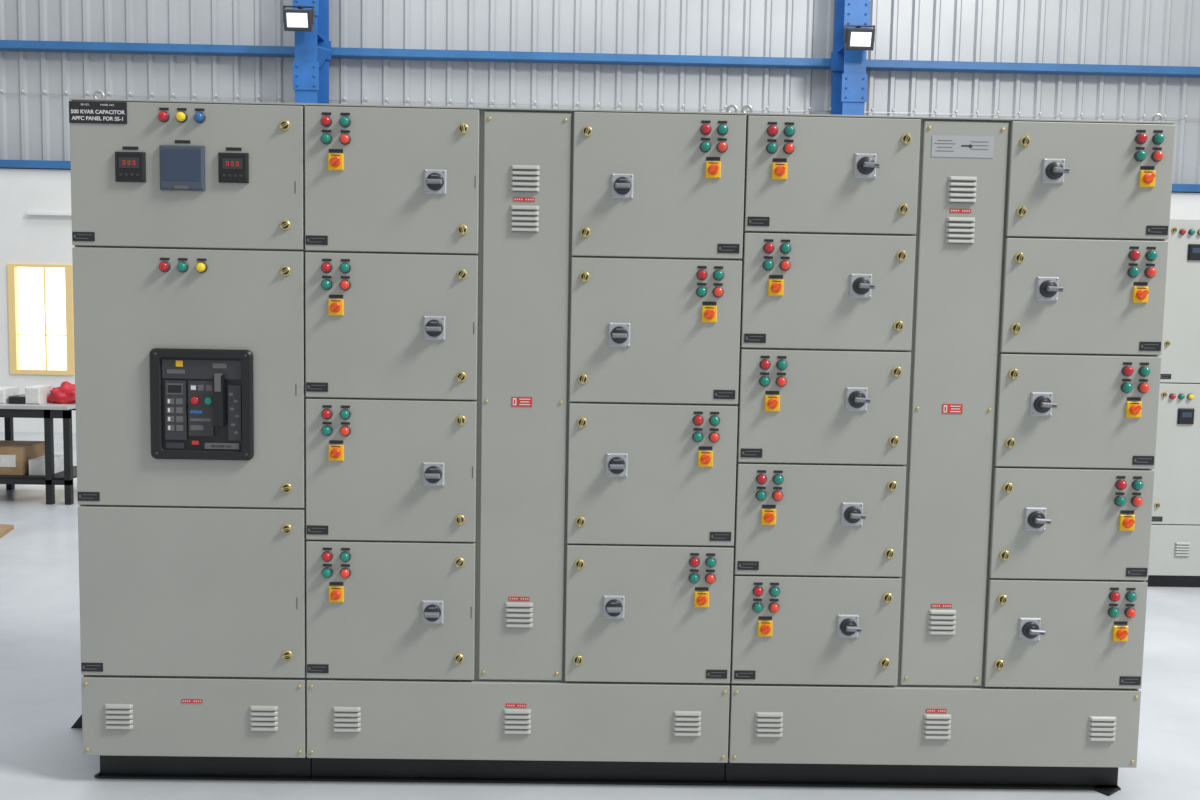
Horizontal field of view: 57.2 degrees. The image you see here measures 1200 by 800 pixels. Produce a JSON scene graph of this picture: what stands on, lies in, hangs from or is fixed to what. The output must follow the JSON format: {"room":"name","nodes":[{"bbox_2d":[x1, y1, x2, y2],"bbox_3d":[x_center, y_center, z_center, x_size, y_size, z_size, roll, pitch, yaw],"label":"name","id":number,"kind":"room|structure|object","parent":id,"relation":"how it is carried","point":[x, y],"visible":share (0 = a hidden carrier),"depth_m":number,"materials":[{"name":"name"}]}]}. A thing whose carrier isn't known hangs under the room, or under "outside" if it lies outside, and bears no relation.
{"room":"factory workshop","nodes":[
{"label":"factory workshop","id":0,"kind":"room"},
{"bbox_2d":[0,432,1199,799],"bbox_3d":[1.216,1.356,4.564,34.000,0.100,19.500,1,5,-1],"label":"floor","id":1,"kind":"structure","parent":0,"point":[42,757],"depth_m":4.42,"materials":[{"name":"concrete"}]},
{"bbox_2d":[0,524,13,537],"bbox_3d":[-4.421,0.923,7.730,0.620,0.030,0.550,1,5,-1],"label":"cardboard sheet","id":2,"kind":"object","parent":1,"relation":"on","point":[4,528],"visible":1,"depth_m":7.78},
{"bbox_2d":[0,381,76,504],"bbox_3d":[-5.088,0.312,9.174,1.753,0.984,0.750,1,5,-1],"label":"workbench","id":3,"kind":"object","parent":1,"relation":"on","point":[21,462],"visible":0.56,"depth_m":8.90,"materials":[{"name":"black paint"}]},
{"bbox_2d":[0,466,76,479],"bbox_3d":[-5.105,0.596,9.197,1.630,0.015,0.650,1,5,-1],"label":"shelf","id":4,"kind":"object","parent":3,"relation":"attached to","point":[58,474],"depth_m":8.95,"materials":[{"name":"metal"}]},
{"bbox_2d":[292,0,330,103],"bbox_3d":[-3.428,-3.999,13.030,0.410,9.000,0.460,1,5,-1],"label":"steel column","id":5,"kind":"structure","parent":1,"relation":"on","point":[312,49],"depth_m":12.84,"materials":[{"name":"metal"}]},
{"bbox_2d":[283,5,313,31],"bbox_3d":[-3.450,-4.370,12.636,0.340,0.296,0.265,1,5,-1],"label":"floodlight","id":6,"kind":"object","parent":5,"relation":"attached to","point":[300,19],"visible":1,"depth_m":12.54,"materials":[{"name":"grey plastic"}]},
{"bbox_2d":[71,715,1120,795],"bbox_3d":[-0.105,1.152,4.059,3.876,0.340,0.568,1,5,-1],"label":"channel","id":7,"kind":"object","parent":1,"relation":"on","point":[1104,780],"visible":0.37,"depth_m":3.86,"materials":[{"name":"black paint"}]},
{"bbox_2d":[75,106,1165,767],"bbox_3d":[0.064,0.127,3.998,3.633,2.200,0.630,1,5,-1],"label":"tall cabinet","id":8,"kind":"object","parent":7,"relation":"on","point":[481,132],"depth_m":3.77,"materials":[{"name":"grey"}]},
{"bbox_2d":[70,101,303,249],"bbox_3d":[-1.352,-0.735,3.609,0.756,0.466,0.021,1,5,-1],"label":"door","id":9,"kind":"structure","parent":8,"relation":"attached to","point":[250,215],"depth_m":3.60,"materials":[{"name":"metal"}]},
{"bbox_2d":[158,108,169,122],"bbox_3d":[-1.410,-0.921,3.570,0.036,0.045,0.025,1,5,-1],"label":"lamps","id":10,"kind":"object","parent":9,"relation":"attached to","point":[163,116],"depth_m":3.57,"materials":[{"name":"red"}]},
{"bbox_2d":[176,108,187,122],"bbox_3d":[-1.352,-0.921,3.571,0.036,0.045,0.025,1,5,-1],"label":"lamps","id":11,"kind":"object","parent":9,"relation":"attached to","point":[181,116],"depth_m":3.57,"materials":[{"name":"yellow"}]},
{"bbox_2d":[194,108,205,122],"bbox_3d":[-1.294,-0.922,3.571,0.035,0.045,0.025,1,5,-1],"label":"lamps","id":12,"kind":"object","parent":9,"relation":"attached to","point":[199,117],"depth_m":3.57,"materials":[{"name":"blue"}]},
{"bbox_2d":[72,247,304,507],"bbox_3d":[-1.365,-0.070,3.664,0.756,0.856,0.021,1,5,-1],"label":"door","id":13,"kind":"structure","parent":8,"relation":"attached to","point":[126,308],"depth_m":3.65,"materials":[{"name":"metal"}]},
{"bbox_2d":[159,258,170,271],"bbox_3d":[-1.423,-0.443,3.609,0.036,0.043,0.025,1,5,-1],"label":"lamps","id":14,"kind":"object","parent":13,"relation":"attached to","point":[164,266],"depth_m":3.61,"materials":[{"name":"red"}]},
{"bbox_2d":[177,258,188,272],"bbox_3d":[-1.364,-0.441,3.610,0.036,0.046,0.025,1,5,-1],"label":"lamps","id":15,"kind":"object","parent":13,"relation":"attached to","point":[182,266],"depth_m":3.61,"materials":[{"name":"green"}]},
{"bbox_2d":[149,348,253,459],"bbox_3d":[-1.322,0.016,3.644,0.337,0.368,0.034,1,5,-1],"label":"air circuit breaker","id":16,"kind":"object","parent":13,"relation":"attached to","point":[200,399],"visible":1,"depth_m":3.65,"materials":[{"name":"black plastic"}]},
{"bbox_2d":[196,258,207,272],"bbox_3d":[-1.302,-0.441,3.611,0.036,0.046,0.025,1,5,-1],"label":"lamps","id":17,"kind":"object","parent":13,"relation":"attached to","point":[201,267],"depth_m":3.61,"materials":[{"name":"yellow"}]},
{"bbox_2d":[321,259,331,289],"bbox_3d":[-0.897,-0.413,3.620,0.033,0.098,0.025,1,5,-1],"label":"lamps","id":18,"kind":"object","parent":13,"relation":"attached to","point":[326,267],"depth_m":3.62,"materials":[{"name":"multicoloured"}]},
{"bbox_2d":[321,405,332,435],"bbox_3d":[-0.905,0.067,3.660,0.036,0.100,0.025,1,5,-1],"label":"lamps","id":19,"kind":"object","parent":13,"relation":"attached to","point":[326,430],"depth_m":3.66,"materials":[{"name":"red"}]},
{"bbox_2d":[339,113,350,144],"bbox_3d":[-0.828,-0.880,3.582,0.036,0.099,0.025,1,5,-1],"label":"lamps","id":20,"kind":"object","parent":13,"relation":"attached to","point":[344,121],"depth_m":3.58,"materials":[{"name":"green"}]},
{"bbox_2d":[339,259,350,290],"bbox_3d":[-0.837,-0.411,3.621,0.036,0.101,0.025,1,5,-1],"label":"lamps","id":21,"kind":"object","parent":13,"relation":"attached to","point":[344,267],"depth_m":3.62,"materials":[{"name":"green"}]},
{"bbox_2d":[340,405,350,436],"bbox_3d":[-0.844,0.069,3.661,0.033,0.103,0.025,1,5,-1],"label":"lamps","id":22,"kind":"object","parent":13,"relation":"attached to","point":[345,414],"depth_m":3.66,"materials":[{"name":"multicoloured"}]},
{"bbox_2d":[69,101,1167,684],"bbox_3d":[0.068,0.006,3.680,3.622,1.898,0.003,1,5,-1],"label":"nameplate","id":23,"kind":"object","parent":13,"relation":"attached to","point":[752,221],"visible":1,"depth_m":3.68,"materials":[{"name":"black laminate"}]},
{"bbox_2d":[71,109,123,113],"bbox_3d":[-1.631,-0.936,3.574,0.174,0.013,0.001,1,5,-1],"label":"title line","id":24,"kind":"object","parent":23,"relation":"attached to","point":[71,109],"visible":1,"depth_m":3.57,"materials":[{"name":"white"}]},
{"bbox_2d":[72,116,122,120],"bbox_3d":[-1.634,-0.915,3.576,0.166,0.013,0.001,1,5,-1],"label":"title line","id":25,"kind":"object","parent":23,"relation":"attached to","point":[95,118],"visible":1,"depth_m":3.58,"materials":[{"name":"white"}]},
{"bbox_2d":[689,553,699,583],"bbox_3d":[0.318,0.567,3.720,0.035,0.103,0.025,1,5,-1],"label":"lamps","id":26,"kind":"object","parent":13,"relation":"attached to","point":[694,561],"depth_m":3.72,"materials":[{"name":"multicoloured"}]},
{"bbox_2d":[692,411,703,441],"bbox_3d":[0.327,0.088,3.680,0.036,0.100,0.025,1,5,-1],"label":"lamps","id":27,"kind":"object","parent":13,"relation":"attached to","point":[698,420],"depth_m":3.68,"materials":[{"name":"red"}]},
{"bbox_2d":[696,266,707,296],"bbox_3d":[0.336,-0.392,3.640,0.036,0.099,0.025,1,5,-1],"label":"lamps","id":28,"kind":"object","parent":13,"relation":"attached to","point":[701,291],"depth_m":3.64,"materials":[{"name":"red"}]},
{"bbox_2d":[705,553,715,583],"bbox_3d":[0.372,0.567,3.720,0.036,0.103,0.025,1,5,-1],"label":"lamps","id":29,"kind":"object","parent":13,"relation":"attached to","point":[710,578],"depth_m":3.72,"materials":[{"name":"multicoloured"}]},
{"bbox_2d":[709,412,719,442],"bbox_3d":[0.382,0.091,3.681,0.035,0.101,0.025,1,5,-1],"label":"lamps","id":30,"kind":"object","parent":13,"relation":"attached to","point":[714,420],"depth_m":3.68,"materials":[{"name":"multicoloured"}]},
{"bbox_2d":[716,121,727,152],"bbox_3d":[0.399,-0.859,3.602,0.036,0.100,0.025,1,5,-1],"label":"lamps","id":31,"kind":"object","parent":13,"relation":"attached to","point":[722,129],"depth_m":3.60,"materials":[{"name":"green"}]},
{"bbox_2d":[752,582,763,612],"bbox_3d":[0.534,0.667,3.731,0.036,0.103,0.025,1,5,-1],"label":"lamps","id":32,"kind":"object","parent":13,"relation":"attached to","point":[757,607],"depth_m":3.73,"materials":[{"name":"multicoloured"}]},
{"bbox_2d":[755,470,766,500],"bbox_3d":[0.541,0.286,3.700,0.037,0.102,0.025,1,5,-1],"label":"lamps","id":33,"kind":"object","parent":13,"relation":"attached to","point":[761,478],"depth_m":3.70,"materials":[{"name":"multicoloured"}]},
{"bbox_2d":[772,470,783,500],"bbox_3d":[0.597,0.286,3.700,0.036,0.102,0.025,1,5,-1],"label":"lamps","id":34,"kind":"object","parent":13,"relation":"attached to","point":[778,479],"depth_m":3.70,"materials":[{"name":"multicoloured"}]},
{"bbox_2d":[1114,476,1126,506],"bbox_3d":[1.754,0.307,3.720,0.038,0.102,0.025,1,5,-1],"label":"lamps","id":35,"kind":"object","parent":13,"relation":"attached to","point":[1120,484],"depth_m":3.72,"materials":[{"name":"plastic"}]},
{"bbox_2d":[1108,588,1136,617],"bbox_3d":[1.776,0.689,3.752,0.094,0.102,0.025,1,5,-1],"label":"lamps","id":36,"kind":"object","parent":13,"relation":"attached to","point":[1114,596],"depth_m":3.75,"materials":[{"name":"plastic"}]},
{"bbox_2d":[1121,362,1150,392],"bbox_3d":[1.791,-0.076,3.688,0.095,0.101,0.025,1,5,-1],"label":"lamps","id":37,"kind":"object","parent":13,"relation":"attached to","point":[1144,371],"depth_m":3.69,"materials":[{"name":"plastic"}]},
{"bbox_2d":[1134,130,1146,161],"bbox_3d":[1.775,-0.835,3.625,0.037,0.101,0.025,1,5,-1],"label":"lamps","id":38,"kind":"object","parent":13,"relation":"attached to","point":[1140,138],"depth_m":3.63,"materials":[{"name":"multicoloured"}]},
{"bbox_2d":[1127,246,1157,277],"bbox_3d":[1.797,-0.458,3.657,0.097,0.102,0.025,1,5,-1],"label":"lamps","id":39,"kind":"object","parent":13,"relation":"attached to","point":[1133,255],"depth_m":3.66,"materials":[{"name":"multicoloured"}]},
{"bbox_2d":[1151,130,1164,161],"bbox_3d":[1.833,-0.835,3.626,0.040,0.101,0.025,1,5,-1],"label":"lamps","id":40,"kind":"object","parent":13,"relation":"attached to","point":[1158,138],"depth_m":3.63,"materials":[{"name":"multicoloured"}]},
{"bbox_2d":[78,506,305,677],"bbox_3d":[-1.378,0.651,3.724,0.756,0.579,0.021,1,5,-1],"label":"door","id":41,"kind":"structure","parent":8,"relation":"attached to","point":[164,591],"depth_m":3.71,"materials":[{"name":"metal"}]},
{"bbox_2d":[320,112,331,144],"bbox_3d":[-0.889,-0.882,3.581,0.036,0.102,0.025,1,5,-1],"label":"lamps","id":42,"kind":"object","parent":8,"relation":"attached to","point":[326,121],"depth_m":3.58,"materials":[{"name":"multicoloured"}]},
{"bbox_2d":[306,540,475,679],"bbox_3d":[-0.711,0.716,3.740,0.569,0.472,0.021,1,5,-1],"label":"door","id":43,"kind":"structure","parent":8,"relation":"attached to","point":[378,631],"depth_m":3.73,"materials":[{"name":"metal"}]},
{"bbox_2d":[321,548,332,577],"bbox_3d":[-0.915,0.545,3.699,0.037,0.099,0.025,1,5,-1],"label":"lamps","id":44,"kind":"object","parent":43,"relation":"attached to","point":[327,556],"depth_m":3.70,"materials":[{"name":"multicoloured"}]},
{"bbox_2d":[329,582,343,601],"bbox_3d":[-0.884,0.643,3.705,0.047,0.066,0.030,1,5,-1],"label":"switches","id":45,"kind":"object","parent":43,"relation":"attached to","point":[336,593],"depth_m":3.71,"materials":[{"name":"yellow plastic"}]},
{"bbox_2d":[340,548,350,577],"bbox_3d":[-0.853,0.545,3.700,0.033,0.099,0.025,1,5,-1],"label":"lamps","id":46,"kind":"object","parent":43,"relation":"attached to","point":[345,556],"depth_m":3.70,"materials":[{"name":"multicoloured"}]},
{"bbox_2d":[306,398,476,541],"bbox_3d":[-0.702,0.237,3.700,0.569,0.476,0.021,1,5,-1],"label":"door","id":47,"kind":"structure","parent":8,"relation":"attached to","point":[378,492],"depth_m":3.69,"materials":[{"name":"metal"}]},
{"bbox_2d":[305,252,477,399],"bbox_3d":[-0.693,-0.244,3.660,0.569,0.479,0.021,1,5,-1],"label":"door","id":48,"kind":"structure","parent":8,"relation":"attached to","point":[378,348],"depth_m":3.65,"materials":[{"name":"metal"}]},
{"bbox_2d":[479,111,570,679],"bbox_3d":[-0.255,0.007,3.696,0.285,1.909,0.021,1,5,-1],"label":"chamber","id":49,"kind":"object","parent":8,"relation":"attached to","point":[526,274],"visible":1,"depth_m":3.68,"materials":[{"name":"metal"}]},
{"bbox_2d":[182,197,970,712],"bbox_3d":[-0.094,0.162,3.695,2.627,1.792,0.010,1,5,-1],"label":"labels","id":50,"kind":"object","parent":8,"relation":"attached to","point":[516,401],"visible":1,"depth_m":3.71,"materials":[{"name":"red plastic"}]},
{"bbox_2d":[84,117,1137,763],"bbox_3d":[0.068,0.154,3.696,3.607,2.157,0.012,1,5,-1],"label":"screws","id":51,"kind":"object","parent":8,"relation":"attached to","point":[489,118],"visible":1,"depth_m":3.75,"materials":[{"name":"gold metal"}]},
{"bbox_2d":[69,98,1175,124],"bbox_3d":[0.084,-0.973,3.916,3.631,0.006,0.621,1,5,-1],"label":"cover","id":52,"kind":"object","parent":8,"relation":"on","point":[71,99],"visible":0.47,"depth_m":3.61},
{"bbox_2d":[93,90,104,98],"bbox_3d":[-1.654,-1.003,3.632,0.038,0.038,0.024,1,5,-1],"label":"lifting eye","id":53,"kind":"object","parent":52,"relation":"on","point":[98,91],"visible":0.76,"depth_m":3.63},
{"bbox_2d":[726,104,737,112],"bbox_3d":[0.440,-0.967,3.667,0.038,0.038,0.024,1,5,-1],"label":"lifting eye","id":54,"kind":"object","parent":52,"relation":"on","point":[730,105],"visible":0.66,"depth_m":3.66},
{"bbox_2d":[741,104,752,112],"bbox_3d":[0.490,-0.966,3.667,0.038,0.038,0.024,1,5,-1],"label":"lifting eye","id":55,"kind":"object","parent":52,"relation":"on","point":[747,105],"visible":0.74,"depth_m":3.66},
{"bbox_2d":[1152,113,1162,121],"bbox_3d":[1.870,-0.942,3.690,0.038,0.038,0.024,1,5,-1],"label":"lifting eye","id":56,"kind":"object","parent":52,"relation":"on","point":[1160,116],"visible":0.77,"depth_m":3.69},
{"bbox_2d":[565,544,733,682],"bbox_3d":[0.167,0.731,3.754,0.566,0.472,0.021,1,5,-1],"label":"door","id":57,"kind":"structure","parent":8,"relation":"attached to","point":[661,637],"depth_m":3.74,"materials":[{"name":"metal"}]},
{"bbox_2d":[694,587,708,607],"bbox_3d":[0.342,0.665,3.726,0.049,0.069,0.030,1,5,-1],"label":"switches","id":58,"kind":"object","parent":57,"relation":"attached to","point":[701,599],"depth_m":3.73,"materials":[{"name":"yellow plastic"}]},
{"bbox_2d":[567,403,737,545],"bbox_3d":[0.176,0.253,3.715,0.566,0.476,0.021,1,5,-1],"label":"door","id":59,"kind":"structure","parent":8,"relation":"attached to","point":[664,497],"depth_m":3.70,"materials":[{"name":"metal"}]},
{"bbox_2d":[328,149,343,170],"bbox_3d":[-0.858,-0.781,3.587,0.049,0.067,0.030,1,5,-1],"label":"switches","id":60,"kind":"object","parent":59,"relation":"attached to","point":[335,161],"depth_m":3.59,"materials":[{"name":"yellow plastic"}]},
{"bbox_2d":[328,295,343,315],"bbox_3d":[-0.867,-0.312,3.626,0.049,0.066,0.030,1,5,-1],"label":"switches","id":61,"kind":"object","parent":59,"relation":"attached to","point":[335,306],"depth_m":3.63,"materials":[{"name":"yellow plastic"}]},
{"bbox_2d":[329,440,343,460],"bbox_3d":[-0.875,0.166,3.666,0.046,0.068,0.030,1,5,-1],"label":"switches","id":62,"kind":"object","parent":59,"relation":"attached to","point":[336,452],"depth_m":3.67,"materials":[{"name":"yellow plastic"}]},
{"bbox_2d":[698,446,712,466],"bbox_3d":[0.352,0.188,3.686,0.048,0.068,0.030,1,5,-1],"label":"switches","id":63,"kind":"object","parent":59,"relation":"attached to","point":[705,458],"depth_m":3.69,"materials":[{"name":"yellow plastic"}]},
{"bbox_2d":[757,616,772,636],"bbox_3d":[0.559,0.765,3.737,0.050,0.069,0.030,1,5,-1],"label":"switches","id":64,"kind":"object","parent":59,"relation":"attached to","point":[765,628],"depth_m":3.75,"materials":[{"name":"yellow plastic"}]},
{"bbox_2d":[764,391,779,411],"bbox_3d":[0.573,0.004,3.674,0.050,0.067,0.030,1,5,-1],"label":"switches","id":65,"kind":"object","parent":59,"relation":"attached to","point":[772,397],"depth_m":3.68,"materials":[{"name":"yellow plastic"}]},
{"bbox_2d":[768,275,783,295],"bbox_3d":[0.580,-0.379,3.642,0.050,0.066,0.030,1,5,-1],"label":"switches","id":66,"kind":"object","parent":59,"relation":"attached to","point":[775,287],"depth_m":3.65,"materials":[{"name":"yellow plastic"}]},
{"bbox_2d":[772,158,786,179],"bbox_3d":[0.587,-0.756,3.611,0.048,0.068,0.030,1,5,-1],"label":"switches","id":67,"kind":"object","parent":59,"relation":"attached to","point":[779,170],"depth_m":3.62,"materials":[{"name":"yellow plastic"}]},
{"bbox_2d":[1112,621,1128,641],"bbox_3d":[1.772,0.786,3.757,0.054,0.069,0.030,1,5,-1],"label":"switches","id":68,"kind":"object","parent":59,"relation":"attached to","point":[1120,633],"depth_m":3.77,"materials":[{"name":"yellow plastic"}]},
{"bbox_2d":[1119,510,1134,530],"bbox_3d":[1.778,0.405,3.726,0.052,0.069,0.030,1,5,-1],"label":"switches","id":69,"kind":"object","parent":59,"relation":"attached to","point":[1126,522],"depth_m":3.73,"materials":[{"name":"yellow plastic"}]},
{"bbox_2d":[1125,397,1141,417],"bbox_3d":[1.785,0.024,3.694,0.053,0.068,0.030,1,5,-1],"label":"switches","id":70,"kind":"object","parent":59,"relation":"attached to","point":[1133,409],"depth_m":3.70,"materials":[{"name":"yellow plastic"}]},
{"bbox_2d":[1132,282,1148,302],"bbox_3d":[1.792,-0.358,3.663,0.053,0.067,0.030,1,5,-1],"label":"switches","id":71,"kind":"object","parent":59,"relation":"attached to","point":[1140,293],"depth_m":3.67,"materials":[{"name":"yellow plastic"}]},
{"bbox_2d":[1139,166,1155,186],"bbox_3d":[1.799,-0.736,3.631,0.053,0.066,0.030,1,5,-1],"label":"switches","id":72,"kind":"object","parent":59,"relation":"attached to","point":[1146,177],"depth_m":3.64,"materials":[{"name":"yellow plastic"}]},
{"bbox_2d":[569,257,741,403],"bbox_3d":[0.184,-0.229,3.675,0.566,0.479,0.021,1,5,-1],"label":"door","id":73,"kind":"structure","parent":8,"relation":"attached to","point":[672,356],"depth_m":3.67,"materials":[{"name":"metal"}]},
{"bbox_2d":[701,302,716,321],"bbox_3d":[0.360,-0.292,3.646,0.050,0.063,0.030,1,5,-1],"label":"switches","id":74,"kind":"object","parent":73,"relation":"attached to","point":[709,313],"depth_m":3.65,"materials":[{"name":"yellow plastic"}]},
{"bbox_2d":[712,266,723,297],"bbox_3d":[0.390,-0.390,3.641,0.036,0.102,0.025,1,5,-1],"label":"lamps","id":75,"kind":"object","parent":73,"relation":"attached to","point":[718,275],"depth_m":3.64,"materials":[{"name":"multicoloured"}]},
{"bbox_2d":[572,112,745,258],"bbox_3d":[0.193,-0.707,3.635,0.566,0.468,0.021,1,5,-1],"label":"door","id":76,"kind":"structure","parent":8,"relation":"attached to","point":[674,211],"depth_m":3.63,"materials":[{"name":"metal"}]},
{"bbox_2d":[700,120,710,152],"bbox_3d":[0.344,-0.861,3.601,0.034,0.103,0.025,1,5,-1],"label":"lamps","id":77,"kind":"object","parent":76,"relation":"attached to","point":[705,129],"depth_m":3.60,"materials":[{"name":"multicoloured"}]},
{"bbox_2d":[705,157,720,177],"bbox_3d":[0.369,-0.761,3.608,0.050,0.065,0.030,1,5,-1],"label":"switches","id":78,"kind":"object","parent":76,"relation":"attached to","point":[712,168],"depth_m":3.62,"materials":[{"name":"yellow plastic"}]},
{"bbox_2d":[731,575,901,685],"bbox_3d":[0.740,0.789,3.768,0.570,0.374,0.021,1,5,-1],"label":"door","id":79,"kind":"structure","parent":8,"relation":"attached to","point":[804,647],"depth_m":3.76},
{"bbox_2d":[768,583,779,612],"bbox_3d":[0.589,0.669,3.732,0.037,0.100,0.025,1,5,-1],"label":"lamps","id":80,"kind":"object","parent":79,"relation":"attached to","point":[774,591],"depth_m":3.73,"materials":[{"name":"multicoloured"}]},
{"bbox_2d":[734,463,905,576],"bbox_3d":[0.747,0.408,3.736,0.570,0.379,0.021,1,5,-1],"label":"door","id":81,"kind":"structure","parent":8,"relation":"attached to","point":[808,537],"depth_m":3.73,"materials":[{"name":"metal"}]},
{"bbox_2d":[761,505,775,524],"bbox_3d":[0.565,0.385,3.706,0.049,0.065,0.030,1,5,-1],"label":"switches","id":82,"kind":"object","parent":81,"relation":"attached to","point":[768,516],"depth_m":3.71,"materials":[{"name":"yellow plastic"}]},
{"bbox_2d":[737,349,910,464],"bbox_3d":[0.754,0.024,3.704,0.570,0.380,0.021,1,5,-1],"label":"door","id":83,"kind":"structure","parent":8,"relation":"attached to","point":[812,424],"depth_m":3.69,"materials":[{"name":"metal"}]},
{"bbox_2d":[759,356,770,386],"bbox_3d":[0.547,-0.096,3.668,0.037,0.100,0.025,1,5,-1],"label":"lamps","id":84,"kind":"object","parent":83,"relation":"attached to","point":[765,364],"depth_m":3.67,"materials":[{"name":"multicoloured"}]},
{"bbox_2d":[776,356,786,386],"bbox_3d":[0.603,-0.096,3.669,0.035,0.100,0.025,1,5,-1],"label":"lamps","id":85,"kind":"object","parent":83,"relation":"attached to","point":[781,364],"depth_m":3.67,"materials":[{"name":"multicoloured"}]},
{"bbox_2d":[741,233,915,350],"bbox_3d":[0.761,-0.360,3.672,0.570,0.380,0.021,1,5,-1],"label":"door","id":86,"kind":"structure","parent":8,"relation":"attached to","point":[815,309],"depth_m":3.66,"materials":[{"name":"metal"}]},
{"bbox_2d":[763,239,773,270],"bbox_3d":[0.555,-0.479,3.636,0.035,0.102,0.025,1,5,-1],"label":"lamps","id":87,"kind":"object","parent":86,"relation":"attached to","point":[768,248],"depth_m":3.64,"materials":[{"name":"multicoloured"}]},
{"bbox_2d":[779,240,790,270],"bbox_3d":[0.610,-0.477,3.637,0.037,0.099,0.025,1,5,-1],"label":"lamps","id":88,"kind":"object","parent":86,"relation":"attached to","point":[785,248],"depth_m":3.64,"materials":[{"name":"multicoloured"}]},
{"bbox_2d":[744,115,920,234],"bbox_3d":[0.768,-0.743,3.641,0.570,0.376,0.021,1,5,-1],"label":"door","id":89,"kind":"structure","parent":8,"relation":"attached to","point":[820,193],"depth_m":3.63,"materials":[{"name":"metal"}]},
{"bbox_2d":[766,122,777,153],"bbox_3d":[0.562,-0.857,3.605,0.036,0.100,0.025,1,5,-1],"label":"lamps","id":90,"kind":"object","parent":89,"relation":"attached to","point":[772,130],"depth_m":3.61,"materials":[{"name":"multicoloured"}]},
{"bbox_2d":[783,122,794,153],"bbox_3d":[0.618,-0.857,3.606,0.036,0.100,0.025,1,5,-1],"label":"lamps","id":91,"kind":"object","parent":89,"relation":"attached to","point":[789,130],"depth_m":3.61,"materials":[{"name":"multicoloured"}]},
{"bbox_2d":[900,121,1008,685],"bbox_3d":[1.193,0.032,3.720,0.280,1.909,0.021,1,5,-1],"label":"chamber","id":92,"kind":"object","parent":8,"relation":"attached to","point":[958,286],"visible":1,"depth_m":3.71,"materials":[{"name":"metal"}]},
{"bbox_2d":[931,135,993,157],"bbox_3d":[1.199,-0.838,3.635,0.205,0.070,0.002,1,5,-1],"label":"instruction label","id":93,"kind":"object","parent":92,"relation":"attached to","point":[942,145],"visible":1,"depth_m":3.63,"materials":[{"name":"grey"}]},
{"bbox_2d":[983,579,1147,688],"bbox_3d":[1.599,0.804,3.782,0.543,0.374,0.021,1,5,-1],"label":"door","id":94,"kind":"structure","parent":8,"relation":"attached to","point":[1077,649],"depth_m":3.77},
{"bbox_2d":[988,467,1153,579],"bbox_3d":[1.606,0.423,3.750,0.543,0.379,0.021,1,5,-1],"label":"door","id":95,"kind":"structure","parent":8,"relation":"attached to","point":[1083,539],"depth_m":3.74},
{"bbox_2d":[1131,476,1143,506],"bbox_3d":[1.812,0.307,3.721,0.038,0.102,0.025,1,5,-1],"label":"lamps","id":96,"kind":"object","parent":95,"relation":"attached to","point":[1136,501],"depth_m":3.72,"materials":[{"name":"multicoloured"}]},
{"bbox_2d":[994,354,1160,468],"bbox_3d":[1.613,0.039,3.719,0.543,0.380,0.021,1,5,-1],"label":"door","id":97,"kind":"structure","parent":8,"relation":"attached to","point":[1089,427],"depth_m":3.71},
{"bbox_2d":[999,238,1167,354],"bbox_3d":[1.620,-0.345,3.687,0.543,0.380,0.021,1,5,-1],"label":"door","id":98,"kind":"structure","parent":8,"relation":"attached to","point":[1095,312],"depth_m":3.68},
{"bbox_2d":[1005,121,1175,239],"bbox_3d":[1.627,-0.728,3.655,0.543,0.376,0.021,1,5,-1],"label":"door","id":99,"kind":"structure","parent":8,"relation":"attached to","point":[1101,196],"depth_m":3.65,"materials":[{"name":"metal"}]},
{"bbox_2d":[830,0,870,114],"bbox_3d":[3.000,-3.888,13.137,0.410,9.000,0.460,1,5,-1],"label":"steel column","id":100,"kind":"structure","parent":1,"relation":"on","point":[848,67],"depth_m":12.95,"materials":[{"name":"metal"}]},
{"bbox_2d":[844,24,874,50],"bbox_3d":[2.996,-4.190,12.748,0.340,0.296,0.265,1,5,-1],"label":"floodlight","id":101,"kind":"object","parent":100,"relation":"attached to","point":[857,38],"visible":1,"depth_m":12.65,"materials":[{"name":"grey plastic"}]},
{"bbox_2d":[1145,218,1199,586],"bbox_3d":[4.300,0.029,6.978,1.858,2.260,0.643,1,5,-1],"label":"control panel","id":102,"kind":"object","parent":1,"relation":"on","point":[1174,556],"visible":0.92,"depth_m":6.70,"materials":[{"name":"light grey painted metal"},{"name":"black paint"},{"name":"plastic"}]},
{"bbox_2d":[0,168,1199,432],"bbox_3d":[1.106,-1.073,13.744,34.000,3.220,0.200,1,5,-1],"label":"wall","id":103,"kind":"structure","parent":0,"point":[24,239],"depth_m":13.45,"materials":[{"name":"white"}]},
{"bbox_2d":[7,264,74,374],"bbox_3d":[-6.865,-0.992,13.575,0.780,1.350,0.150,1,5,-1],"label":"window","id":104,"kind":"structure","parent":103,"relation":"in","point":[40,296],"depth_m":13.55,"materials":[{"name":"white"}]},
{"bbox_2d":[27,212,71,215],"bbox_3d":[-6.570,-2.260,13.386,0.800,0.040,0.085,1,5,-1],"label":"tube light","id":105,"kind":"object","parent":103,"relation":"attached to","point":[28,213],"visible":0.64,"depth_m":13.34,"materials":[{"name":"white"}]},
{"bbox_2d":[0,40,1199,77],"bbox_3d":[1.164,-4.137,13.420,34.000,0.090,0.180,1,5,-1],"label":"beam","id":106,"kind":"structure","parent":103,"relation":"attached to","point":[5,45],"depth_m":13.34,"materials":[{"name":"metal"}]},
{"bbox_2d":[0,160,1199,192],"bbox_3d":[1.138,-2.727,13.536,34.000,0.090,0.180,1,5,-1],"label":"trim","id":107,"kind":"structure","parent":103,"relation":"attached to","point":[4,164],"depth_m":13.32,"materials":[{"name":"blue paint"}]},
{"bbox_2d":[0,0,1199,183],"bbox_3d":[1.206,-5.525,13.405,34.035,5.850,0.060,1,5,-1],"label":"cladding","id":108,"kind":"object","parent":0,"point":[36,88],"depth_m":13.52,"materials":[{"name":"metal"}]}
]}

